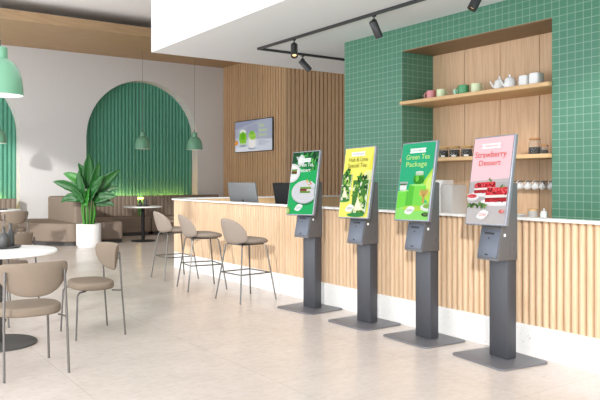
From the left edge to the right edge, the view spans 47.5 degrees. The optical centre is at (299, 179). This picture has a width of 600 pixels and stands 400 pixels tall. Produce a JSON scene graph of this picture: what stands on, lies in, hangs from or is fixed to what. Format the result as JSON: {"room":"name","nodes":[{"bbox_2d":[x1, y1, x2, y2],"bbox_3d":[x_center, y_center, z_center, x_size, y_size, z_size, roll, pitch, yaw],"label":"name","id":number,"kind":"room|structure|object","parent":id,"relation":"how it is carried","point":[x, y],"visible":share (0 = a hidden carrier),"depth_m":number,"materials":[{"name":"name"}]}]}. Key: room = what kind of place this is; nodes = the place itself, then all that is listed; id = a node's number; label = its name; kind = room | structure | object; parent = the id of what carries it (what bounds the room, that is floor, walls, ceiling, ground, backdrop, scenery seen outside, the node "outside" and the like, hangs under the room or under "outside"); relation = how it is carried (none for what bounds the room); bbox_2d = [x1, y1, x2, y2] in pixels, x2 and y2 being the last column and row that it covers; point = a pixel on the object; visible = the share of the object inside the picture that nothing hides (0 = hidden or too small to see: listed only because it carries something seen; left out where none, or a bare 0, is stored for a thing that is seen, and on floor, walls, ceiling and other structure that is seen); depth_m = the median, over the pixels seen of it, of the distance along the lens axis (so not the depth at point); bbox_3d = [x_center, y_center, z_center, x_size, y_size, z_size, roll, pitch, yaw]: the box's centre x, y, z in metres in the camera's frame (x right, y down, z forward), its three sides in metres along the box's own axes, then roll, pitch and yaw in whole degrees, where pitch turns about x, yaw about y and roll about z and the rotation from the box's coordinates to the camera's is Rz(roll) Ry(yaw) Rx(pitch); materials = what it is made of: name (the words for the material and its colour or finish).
{"room":"eatery","nodes":[
{"label":"eatery","id":0,"kind":"room"},
{"bbox_2d":[0,0,150,27],"bbox_3d":[1.590,-3.800,10.491,19.400,0.100,21.400,0,0,-35],"label":"ceiling","id":1,"kind":"structure","parent":0,"point":[128,12],"depth_m":14.91,"materials":[{"name":"paint"}]},
{"bbox_2d":[0,129,6,143],"bbox_3d":[-6.809,-2.065,15.341,0.392,2.470,0.392,0,0,-35],"label":"pendant lamp","id":2,"kind":"object","parent":1,"relation":"hanging from","point":[3,140],"visible":1,"depth_m":15.27,"materials":[{"name":"green metal"}]},
{"bbox_2d":[0,40,23,97],"bbox_3d":[-2.621,-2.245,5.950,0.392,3.010,0.392,0,0,-35],"label":"pendant lamp","id":3,"kind":"object","parent":1,"relation":"hanging from","point":[11,85],"visible":1,"depth_m":5.87,"materials":[{"name":"green metal"}]},
{"bbox_2d":[135,50,149,148],"bbox_3d":[-3.995,-2.045,17.301,0.392,2.510,0.392,0,0,-35],"label":"pendant lamp","id":4,"kind":"object","parent":1,"relation":"hanging from","point":[142,142],"visible":1,"depth_m":17.21,"materials":[{"name":"green metal"}]},
{"bbox_2d":[187,130,202,149],"bbox_3d":[-2.579,-2.020,16.703,0.392,2.560,0.392,0,0,-35],"label":"pendant lamp","id":5,"kind":"object","parent":1,"relation":"hanging from","point":[194,143],"visible":1,"depth_m":16.57,"materials":[{"name":"green metal"}]},
{"bbox_2d":[1,45,222,218],"bbox_3d":[-7.219,-1.150,16.896,12.265,5.200,0.380,0,0,-35],"label":"wall","id":6,"kind":"structure","parent":0,"point":[62,89],"depth_m":17.62,"materials":[{"name":"white paint"}]},
{"bbox_2d":[0,98,15,198],"bbox_3d":[-8.451,-0.635,16.245,3.200,4.170,0.035,0,0,-35],"label":"wall panel","id":7,"kind":"object","parent":6,"relation":"attached to","point":[7,122],"depth_m":17.05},
{"bbox_2d":[0,8,240,67],"bbox_3d":[-6.282,-3.405,15.550,11.865,0.210,2.900,0,0,-35],"label":"ceiling","id":8,"kind":"structure","parent":6,"relation":"attached to","point":[19,28],"depth_m":15.70,"materials":[{"name":"brown wood"}]},
{"bbox_2d":[86,82,191,215],"bbox_3d":[-4.471,-0.635,19.017,3.200,4.170,0.035,0,0,-35],"label":"wall panel","id":9,"kind":"object","parent":6,"relation":"attached to","point":[114,126],"depth_m":19.02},
{"bbox_2d":[223,63,283,196],"bbox_3d":[-1.265,-1.150,18.819,0.195,5.200,3.270,0,0,-35],"label":"wall","id":10,"kind":"structure","parent":0,"point":[250,91],"depth_m":18.66,"materials":[{"name":"brown wood"}]},
{"bbox_2d":[235,117,273,152],"bbox_3d":[-1.270,-1.210,18.614,0.043,0.880,2.000,0,0,-35],"label":"wall display","id":11,"kind":"object","parent":10,"relation":"attached to","point":[255,135],"visible":1,"depth_m":18.53,"materials":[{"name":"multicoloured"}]},
{"bbox_2d":[0,234,599,399],"bbox_3d":[1.590,1.500,10.491,19.400,0.100,21.400,0,0,-35],"label":"floor","id":12,"kind":"structure","parent":0,"point":[177,344],"depth_m":5.67,"materials":[{"name":"tile"}]},
{"bbox_2d":[6,290,9,327],"bbox_3d":[-3.190,1.028,6.784,0.510,0.845,0.549,0,0,-35],"label":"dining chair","id":13,"kind":"object","parent":12,"relation":"on","point":[6,290],"visible":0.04,"depth_m":6.69,"materials":[{"name":"grey metal"}]},
{"bbox_2d":[0,224,17,259],"bbox_3d":[-4.223,1.028,9.476,0.510,0.845,0.549,0,0,-38],"label":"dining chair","id":14,"kind":"object","parent":12,"relation":"on","point":[14,226],"visible":0.16,"depth_m":9.34,"materials":[{"name":"beige fabric"}]},
{"bbox_2d":[0,209,20,211],"bbox_3d":[-6.389,1.035,14.317,1.000,0.830,1.000,0,0,-35],"label":"round table","id":15,"kind":"object","parent":12,"relation":"on","point":[7,209],"visible":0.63,"depth_m":14.13,"materials":[{"name":"white"}]},
{"bbox_2d":[1,211,27,232],"bbox_3d":[-5.664,1.028,13.469,0.510,0.845,0.549,0,0,-35],"label":"dining chair","id":16,"kind":"object","parent":12,"relation":"on","point":[14,217],"visible":0.7,"depth_m":13.27,"materials":[{"name":"beige fabric"}]},
{"bbox_2d":[2,232,39,300],"bbox_3d":[-3.391,1.028,7.889,0.549,0.845,0.510,0,0,20],"label":"dining chair","id":17,"kind":"object","parent":12,"relation":"on","point":[21,238],"visible":0.26,"depth_m":7.82,"materials":[{"name":"beige fabric"}]},
{"bbox_2d":[0,245,57,352],"bbox_3d":[-2.672,1.035,6.024,1.000,0.830,1.000,0,0,-35],"label":"round table","id":18,"kind":"object","parent":12,"relation":"on","point":[13,342],"visible":0.93,"depth_m":6.00,"materials":[{"name":"white"}]},
{"bbox_2d":[0,244,21,248],"bbox_3d":[-2.754,0.612,6.247,0.380,0.016,0.380,0,0,-35],"label":"serving tray","id":19,"kind":"object","parent":18,"relation":"on","point":[15,245],"visible":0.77,"depth_m":6.20,"materials":[{"name":"grey ceramic"}]},
{"bbox_2d":[0,227,8,246],"bbox_3d":[-2.707,0.520,6.231,0.092,0.185,0.092,0,0,-35],"label":"bottle vase","id":20,"kind":"object","parent":19,"relation":"on","point":[4,238],"visible":1,"depth_m":6.20,"materials":[{"name":"grey ceramic"}]},
{"bbox_2d":[7,223,14,245],"bbox_3d":[-2.698,0.507,6.359,0.068,0.210,0.068,0,0,-35],"label":"bottle vase","id":21,"kind":"object","parent":19,"relation":"on","point":[11,234],"visible":0.88,"depth_m":6.34,"materials":[{"name":"grey ceramic"}]},
{"bbox_2d":[0,260,69,382],"bbox_3d":[-2.075,1.028,5.214,0.510,0.845,0.549,0,0,-35],"label":"dining chair","id":22,"kind":"object","parent":12,"relation":"on","point":[39,279],"visible":1,"depth_m":5.03,"materials":[{"name":"beige fabric"}]},
{"bbox_2d":[0,196,89,245],"bbox_3d":[-6.150,0.922,15.742,2.100,1.055,2.635,0,0,-35],"label":"banquette","id":23,"kind":"object","parent":12,"relation":"on","point":[59,229],"visible":0.48,"depth_m":15.25,"materials":[{"name":"beige fabric"}]},
{"bbox_2d":[53,153,120,247],"bbox_3d":[-4.630,0.430,14.814,1.466,2.039,0.520,0,0,0],"label":"potted plant","id":24,"kind":"object","parent":12,"relation":"on","point":[88,235],"visible":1,"depth_m":14.74,"materials":[{"name":"green plant"}]},
{"bbox_2d":[60,242,125,340],"bbox_3d":[-1.968,1.028,6.471,0.472,0.845,0.561,0,0,-35],"label":"dining chair","id":25,"kind":"object","parent":12,"relation":"on","point":[106,252],"visible":1,"depth_m":6.41,"materials":[{"name":"beige fabric"}]},
{"bbox_2d":[91,196,150,242],"bbox_3d":[-4.466,0.935,17.015,2.020,1.030,2.390,0,0,-35],"label":"banquette","id":26,"kind":"object","parent":12,"relation":"on","point":[117,221],"visible":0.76,"depth_m":17.75,"materials":[{"name":"beige fabric"}]},
{"bbox_2d":[124,205,161,241],"bbox_3d":[-3.722,1.035,16.175,0.900,0.830,0.900,0,0,-35],"label":"round table","id":27,"kind":"object","parent":12,"relation":"on","point":[142,239],"visible":0.98,"depth_m":16.14,"materials":[{"name":"black metal"}]},
{"bbox_2d":[163,219,173,240],"bbox_3d":[-2.990,1.028,16.434,0.549,0.845,0.510,0,0,-2],"label":"dining chair","id":28,"kind":"object","parent":12,"relation":"on","point":[170,220],"visible":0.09,"depth_m":16.20,"materials":[{"name":"beige fabric"}]},
{"bbox_2d":[151,211,198,281],"bbox_3d":[-1.872,0.953,10.079,0.591,0.997,0.539,0,0,-33],"label":"bar stool","id":29,"kind":"object","parent":12,"relation":"on","point":[163,224],"visible":0.85,"depth_m":9.90,"materials":[{"name":"beige fabric"}]},
{"bbox_2d":[143,194,218,234],"bbox_3d":[-3.175,0.935,18.950,2.250,1.030,0.690,0,0,-35],"label":"banquette","id":30,"kind":"object","parent":12,"relation":"on","point":[167,209],"visible":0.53,"depth_m":18.68,"materials":[{"name":"beige fabric"}]},
{"bbox_2d":[176,214,226,291],"bbox_3d":[-1.340,0.953,9.149,0.591,0.997,0.539,0,0,-26],"label":"bar stool","id":31,"kind":"object","parent":12,"relation":"on","point":[188,229],"visible":0.99,"depth_m":8.99,"materials":[{"name":"beige fabric"}]},
{"bbox_2d":[215,218,276,304],"bbox_3d":[-0.678,0.953,8.294,0.591,0.997,0.539,0,0,-41],"label":"bar stool","id":32,"kind":"object","parent":12,"relation":"on","point":[234,233],"visible":1,"depth_m":8.12,"materials":[{"name":"beige fabric"}]},
{"bbox_2d":[277,150,341,314],"bbox_3d":[0.108,0.560,7.689,0.505,1.781,0.595,0,0,-41],"label":"kiosk","id":33,"kind":"object","parent":12,"relation":"on","point":[304,202],"visible":1,"depth_m":7.64,"materials":[{"name":"grey powder-coated metal"},{"name":"display glass"}]},
{"bbox_2d":[328,146,400,330],"bbox_3d":[0.649,0.555,6.912,0.505,1.790,0.595,0,0,-36],"label":"kiosk","id":34,"kind":"object","parent":12,"relation":"on","point":[359,191],"visible":1,"depth_m":6.85,"materials":[{"name":"grey powder-coated metal"},{"name":"display glass"}]},
{"bbox_2d":[172,195,599,372],"bbox_3d":[2.280,0.880,8.643,4.165,1.140,10.444,0,0,-35],"label":"counter","id":35,"kind":"object","parent":12,"relation":"on","point":[558,260],"depth_m":6.36,"materials":[{"name":"brown wood"}]},
{"bbox_2d":[227,182,258,202],"bbox_3d":[-0.799,0.313,10.070,0.220,0.554,0.800,0,0,-35],"label":"desktop monitor","id":36,"kind":"object","parent":35,"relation":"on","point":[238,191],"visible":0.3,"depth_m":10.00,"materials":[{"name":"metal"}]},
{"bbox_2d":[273,183,289,203],"bbox_3d":[-0.079,0.313,9.036,0.220,0.554,0.780,0,0,-35],"label":"desktop monitor","id":37,"kind":"object","parent":35,"relation":"on","point":[281,190],"visible":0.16,"depth_m":9.16,"materials":[{"name":"black metal"}]},
{"bbox_2d":[172,195,599,224],"bbox_3d":[2.264,0.321,8.653,4.151,0.022,10.412,0,0,-35],"label":"countertop","id":38,"kind":"structure","parent":35,"relation":"on","point":[580,221],"depth_m":7.06,"materials":[{"name":"white stone"}]},
{"bbox_2d":[383,140,464,348],"bbox_3d":[1.127,0.548,6.224,0.505,1.804,0.595,0,0,-32],"label":"kiosk","id":39,"kind":"object","parent":12,"relation":"on","point":[417,202],"visible":1,"depth_m":6.17,"materials":[{"name":"grey powder-coated metal"},{"name":"display glass"}]},
{"bbox_2d":[452,134,547,370],"bbox_3d":[1.612,0.544,5.528,0.505,1.812,0.595,0,0,-28],"label":"kiosk","id":40,"kind":"object","parent":12,"relation":"on","point":[492,196],"visible":1,"depth_m":5.46,"materials":[{"name":"grey powder-coated steel"},{"name":"grey aluminium"},{"name":"glass screen"}]},
{"bbox_2d":[287,68,344,194],"bbox_3d":[2.611,-1.150,19.590,7.323,5.200,0.195,0,0,-35],"label":"wall","id":41,"kind":"structure","parent":0,"point":[315,99],"depth_m":18.05,"materials":[{"name":"brown wood"}]},
{"bbox_2d":[284,67,286,182],"bbox_3d":[-0.374,-1.150,17.419,0.057,5.200,0.045,0,0,-35],"label":"trim","id":42,"kind":"structure","parent":41,"relation":"attached to","point":[285,69],"depth_m":17.40,"materials":[{"name":"brown wood"}]},
{"bbox_2d":[151,0,504,73],"bbox_3d":[6.633,-2.905,9.129,12.680,1.690,13.400,0,0,-35],"label":"ceiling","id":43,"kind":"structure","parent":0,"point":[226,30],"depth_m":9.52,"materials":[{"name":"white paint"}]},
{"bbox_2d":[257,0,424,60],"bbox_3d":[3.513,-2.042,7.431,3.220,0.035,10.020,0,0,-35],"label":"track","id":44,"kind":"object","parent":43,"relation":"attached to","point":[262,48],"visible":0.68,"depth_m":9.31,"materials":[{"name":"black metal"}]},
{"bbox_2d":[291,39,297,58],"bbox_3d":[-0.082,-1.882,9.781,0.100,0.287,0.195,0,0,-2],"label":"track spotlight","id":45,"kind":"object","parent":44,"relation":"attached to","point":[294,46],"visible":1,"depth_m":9.76,"materials":[{"name":"black metal"}]},
{"bbox_2d":[299,55,311,71],"bbox_3d":[0.088,-1.888,11.096,0.218,0.275,0.100,0,0,1],"label":"track spotlight","id":46,"kind":"object","parent":44,"relation":"attached to","point":[302,62],"visible":1,"depth_m":11.06,"materials":[{"name":"black metal"}]},
{"bbox_2d":[369,15,382,38],"bbox_3d":[0.938,-1.883,8.409,0.204,0.283,0.100,0,0,-43],"label":"track spotlight","id":47,"kind":"object","parent":44,"relation":"attached to","point":[374,25],"visible":1,"depth_m":8.37,"materials":[{"name":"black metal"}]},
{"bbox_2d":[467,0,481,11],"bbox_3d":[1.819,-1.881,7.038,0.188,0.289,0.100,0,0,-3],"label":"track spotlight","id":48,"kind":"object","parent":44,"relation":"attached to","point":[473,5],"visible":1,"depth_m":7.00,"materials":[{"name":"black metal"}]},
{"bbox_2d":[345,0,599,219],"bbox_3d":[4.186,-0.305,5.975,0.900,3.510,11.020,0,0,-35],"label":"wall","id":49,"kind":"structure","parent":0,"point":[379,76],"depth_m":8.12,"materials":[{"name":"green tile"}]},
{"bbox_2d":[402,18,551,55],"bbox_3d":[2.285,-1.740,8.438,0.586,0.013,2.316,0,0,-35],"label":"soffit","id":50,"kind":"object","parent":49,"relation":"attached to","point":[543,26],"visible":0.79,"depth_m":8.35,"materials":[{"name":"brown wood"}]},
{"bbox_2d":[433,32,551,217],"bbox_3d":[2.537,-0.603,8.614,0.030,2.285,2.318,0,0,-35],"label":"wall niche","id":51,"kind":"object","parent":49,"relation":"in","point":[531,116],"visible":0.5,"depth_m":8.59,"materials":[{"name":"brown wood"}]},
{"bbox_2d":[400,81,551,107],"bbox_3d":[2.262,-1.032,8.421,0.638,0.045,2.306,0,0,-35],"label":"wall shelf","id":52,"kind":"object","parent":51,"relation":"attached to","point":[542,88],"visible":0.76,"depth_m":8.25,"materials":[{"name":"brown wood"}]},
{"bbox_2d":[424,90,435,97],"bbox_3d":[1.739,-1.121,9.071,0.142,0.131,0.124,0,0,-37],"label":"mug","id":53,"kind":"object","parent":52,"relation":"on","point":[431,93],"visible":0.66,"depth_m":9.02,"materials":[{"name":"pink ceramic"}]},
{"bbox_2d":[437,89,448,96],"bbox_3d":[1.856,-1.121,8.934,0.138,0.131,0.120,0,0,-37],"label":"mug","id":54,"kind":"object","parent":52,"relation":"on","point":[440,92],"visible":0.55,"depth_m":8.88,"materials":[{"name":"green ceramic"}]},
{"bbox_2d":[455,85,468,93],"bbox_3d":[2.055,-1.124,8.584,0.151,0.138,0.136,0,0,-39],"label":"mug","id":55,"kind":"object","parent":52,"relation":"on","point":[461,88],"visible":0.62,"depth_m":8.53,"materials":[{"name":"green ceramic"}]},
{"bbox_2d":[471,83,483,91],"bbox_3d":[2.182,-1.123,8.430,0.145,0.136,0.128,0,0,-38],"label":"mug","id":56,"kind":"object","parent":52,"relation":"on","point":[474,86],"visible":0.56,"depth_m":8.37,"materials":[{"name":"green ceramic"}]},
{"bbox_2d":[490,76,503,88],"bbox_3d":[2.391,-1.150,8.179,0.203,0.189,0.136,0,0,-32],"label":"teapot","id":57,"kind":"object","parent":52,"relation":"on","point":[497,84],"visible":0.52,"depth_m":8.14,"materials":[{"name":"white ceramic"}]},
{"bbox_2d":[500,74,518,86],"bbox_3d":[2.461,-1.150,8.009,0.203,0.189,0.136,0,0,-32],"label":"teapot","id":58,"kind":"object","parent":52,"relation":"on","point":[509,81],"visible":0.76,"depth_m":7.97,"materials":[{"name":"white ceramic"}]},
{"bbox_2d":[519,74,528,84],"bbox_3d":[2.595,-1.139,7.858,0.120,0.169,0.120,0,0,-35],"label":"canister","id":59,"kind":"object","parent":52,"relation":"on","point":[523,79],"visible":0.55,"depth_m":7.81,"materials":[{"name":"white ceramic"}]},
{"bbox_2d":[529,71,543,83],"bbox_3d":[2.673,-1.142,7.711,0.130,0.174,0.130,0,0,-35],"label":"canister","id":60,"kind":"object","parent":52,"relation":"on","point":[537,77],"visible":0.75,"depth_m":7.66,"materials":[{"name":"white ceramic"}]},
{"bbox_2d":[400,153,551,162],"bbox_3d":[2.262,-0.263,8.421,0.638,0.045,2.306,0,0,-35],"label":"wall shelf","id":61,"kind":"object","parent":51,"relation":"attached to","point":[547,156],"visible":0.44,"depth_m":7.98,"materials":[{"name":"brown wood"}]},
{"bbox_2d":[439,147,448,156],"bbox_3d":[1.875,-0.359,8.892,0.126,0.148,0.126,0,0,-35],"label":"storage jar","id":62,"kind":"object","parent":61,"relation":"on","point":[443,151],"visible":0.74,"depth_m":8.84,"materials":[{"name":"clear glass"}]},
{"bbox_2d":[449,146,459,156],"bbox_3d":[1.980,-0.359,8.740,0.141,0.148,0.141,0,0,-35],"label":"storage jar","id":63,"kind":"object","parent":61,"relation":"on","point":[454,151],"visible":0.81,"depth_m":8.68,"materials":[{"name":"clear glass"}]},
{"bbox_2d":[461,146,472,156],"bbox_3d":[2.097,-0.359,8.572,0.144,0.148,0.144,0,0,-35],"label":"storage jar","id":64,"kind":"object","parent":61,"relation":"on","point":[465,150],"visible":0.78,"depth_m":8.52,"materials":[{"name":"clear glass"}]},
{"bbox_2d":[528,138,540,153],"bbox_3d":[2.669,-0.383,7.751,0.144,0.195,0.144,0,0,-35],"label":"storage jar","id":65,"kind":"object","parent":61,"relation":"on","point":[534,144],"visible":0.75,"depth_m":7.69,"materials":[{"name":"clear glass"}]},
{"bbox_2d":[540,144,547,153],"bbox_3d":[2.722,-0.342,7.605,0.092,0.113,0.092,0,0,-35],"label":"storage jar","id":66,"kind":"object","parent":61,"relation":"on","point":[543,147],"visible":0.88,"depth_m":7.57,"materials":[{"name":"clear glass"}]},
{"bbox_2d":[513,181,551,181],"bbox_3d":[2.846,0.015,8.023,0.134,0.012,0.986,0,0,-35],"label":"rail","id":67,"kind":"object","parent":51,"relation":"attached to","point":[513,181],"visible":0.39,"depth_m":8.05,"materials":[{"name":"metal"}]},
{"bbox_2d":[517,180,523,189],"bbox_3d":[2.648,0.060,8.208,0.100,0.113,0.092,0,0,41],"label":"cup","id":68,"kind":"object","parent":67,"relation":"hanging from","point":[520,185],"visible":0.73,"depth_m":8.19,"materials":[{"name":"white ceramic"}]},
{"bbox_2d":[524,180,531,189],"bbox_3d":[2.714,0.060,8.114,0.100,0.113,0.092,0,0,41],"label":"cup","id":69,"kind":"object","parent":67,"relation":"hanging from","point":[527,186],"visible":0.97,"depth_m":8.10,"materials":[{"name":"white ceramic"}]},
{"bbox_2d":[531,180,538,189],"bbox_3d":[2.774,0.060,8.028,0.100,0.113,0.092,0,0,41],"label":"cup","id":70,"kind":"object","parent":67,"relation":"hanging from","point":[535,185],"visible":0.96,"depth_m":8.02,"materials":[{"name":"white ceramic"}]},
{"bbox_2d":[539,180,546,189],"bbox_3d":[2.834,0.060,7.942,0.100,0.113,0.092,0,0,41],"label":"cup","id":71,"kind":"object","parent":67,"relation":"hanging from","point":[543,185],"visible":0.98,"depth_m":7.93,"materials":[{"name":"white ceramic"}]},
{"bbox_2d":[547,181,551,189],"bbox_3d":[2.897,0.060,7.851,0.100,0.113,0.092,0,0,41],"label":"cup","id":72,"kind":"object","parent":67,"relation":"hanging from","point":[549,186],"visible":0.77,"depth_m":7.83,"materials":[{"name":"white ceramic"}]},
{"bbox_3d":[2.283,0.517,8.436,0.570,0.035,2.306,0,0,-35],"label":"countertop","id":73,"kind":"structure","parent":49,"relation":"on","visible":0},
{"bbox_2d":[435,180,452,211],"bbox_3d":[1.864,0.250,8.921,0.264,0.500,0.140,0,0,-35],"label":"coffee grinder","id":74,"kind":"object","parent":73,"relation":"on","point":[441,182],"visible":0.2,"depth_m":8.83,"materials":[{"name":"white metal"}]},
{"bbox_2d":[441,185,466,212],"bbox_3d":[1.974,0.280,8.754,0.274,0.440,0.190,0,0,-35],"label":"coffee machine","id":75,"kind":"object","parent":73,"relation":"on","point":[453,197],"visible":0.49,"depth_m":8.68,"materials":[{"name":"grey metal"}]},
{"bbox_2d":[528,209,537,216],"bbox_3d":[2.647,0.412,7.748,0.114,0.175,0.114,0,0,-35],"label":"lidded dish","id":76,"kind":"object","parent":73,"relation":"on","point":[531,212],"visible":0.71,"depth_m":7.70,"materials":[{"name":"white ceramic"}]},
{"bbox_2d":[540,208,547,217],"bbox_3d":[2.730,0.407,7.629,0.088,0.185,0.088,0,0,-35],"label":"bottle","id":77,"kind":"object","parent":73,"relation":"on","point":[544,214],"visible":0.62,"depth_m":7.59,"materials":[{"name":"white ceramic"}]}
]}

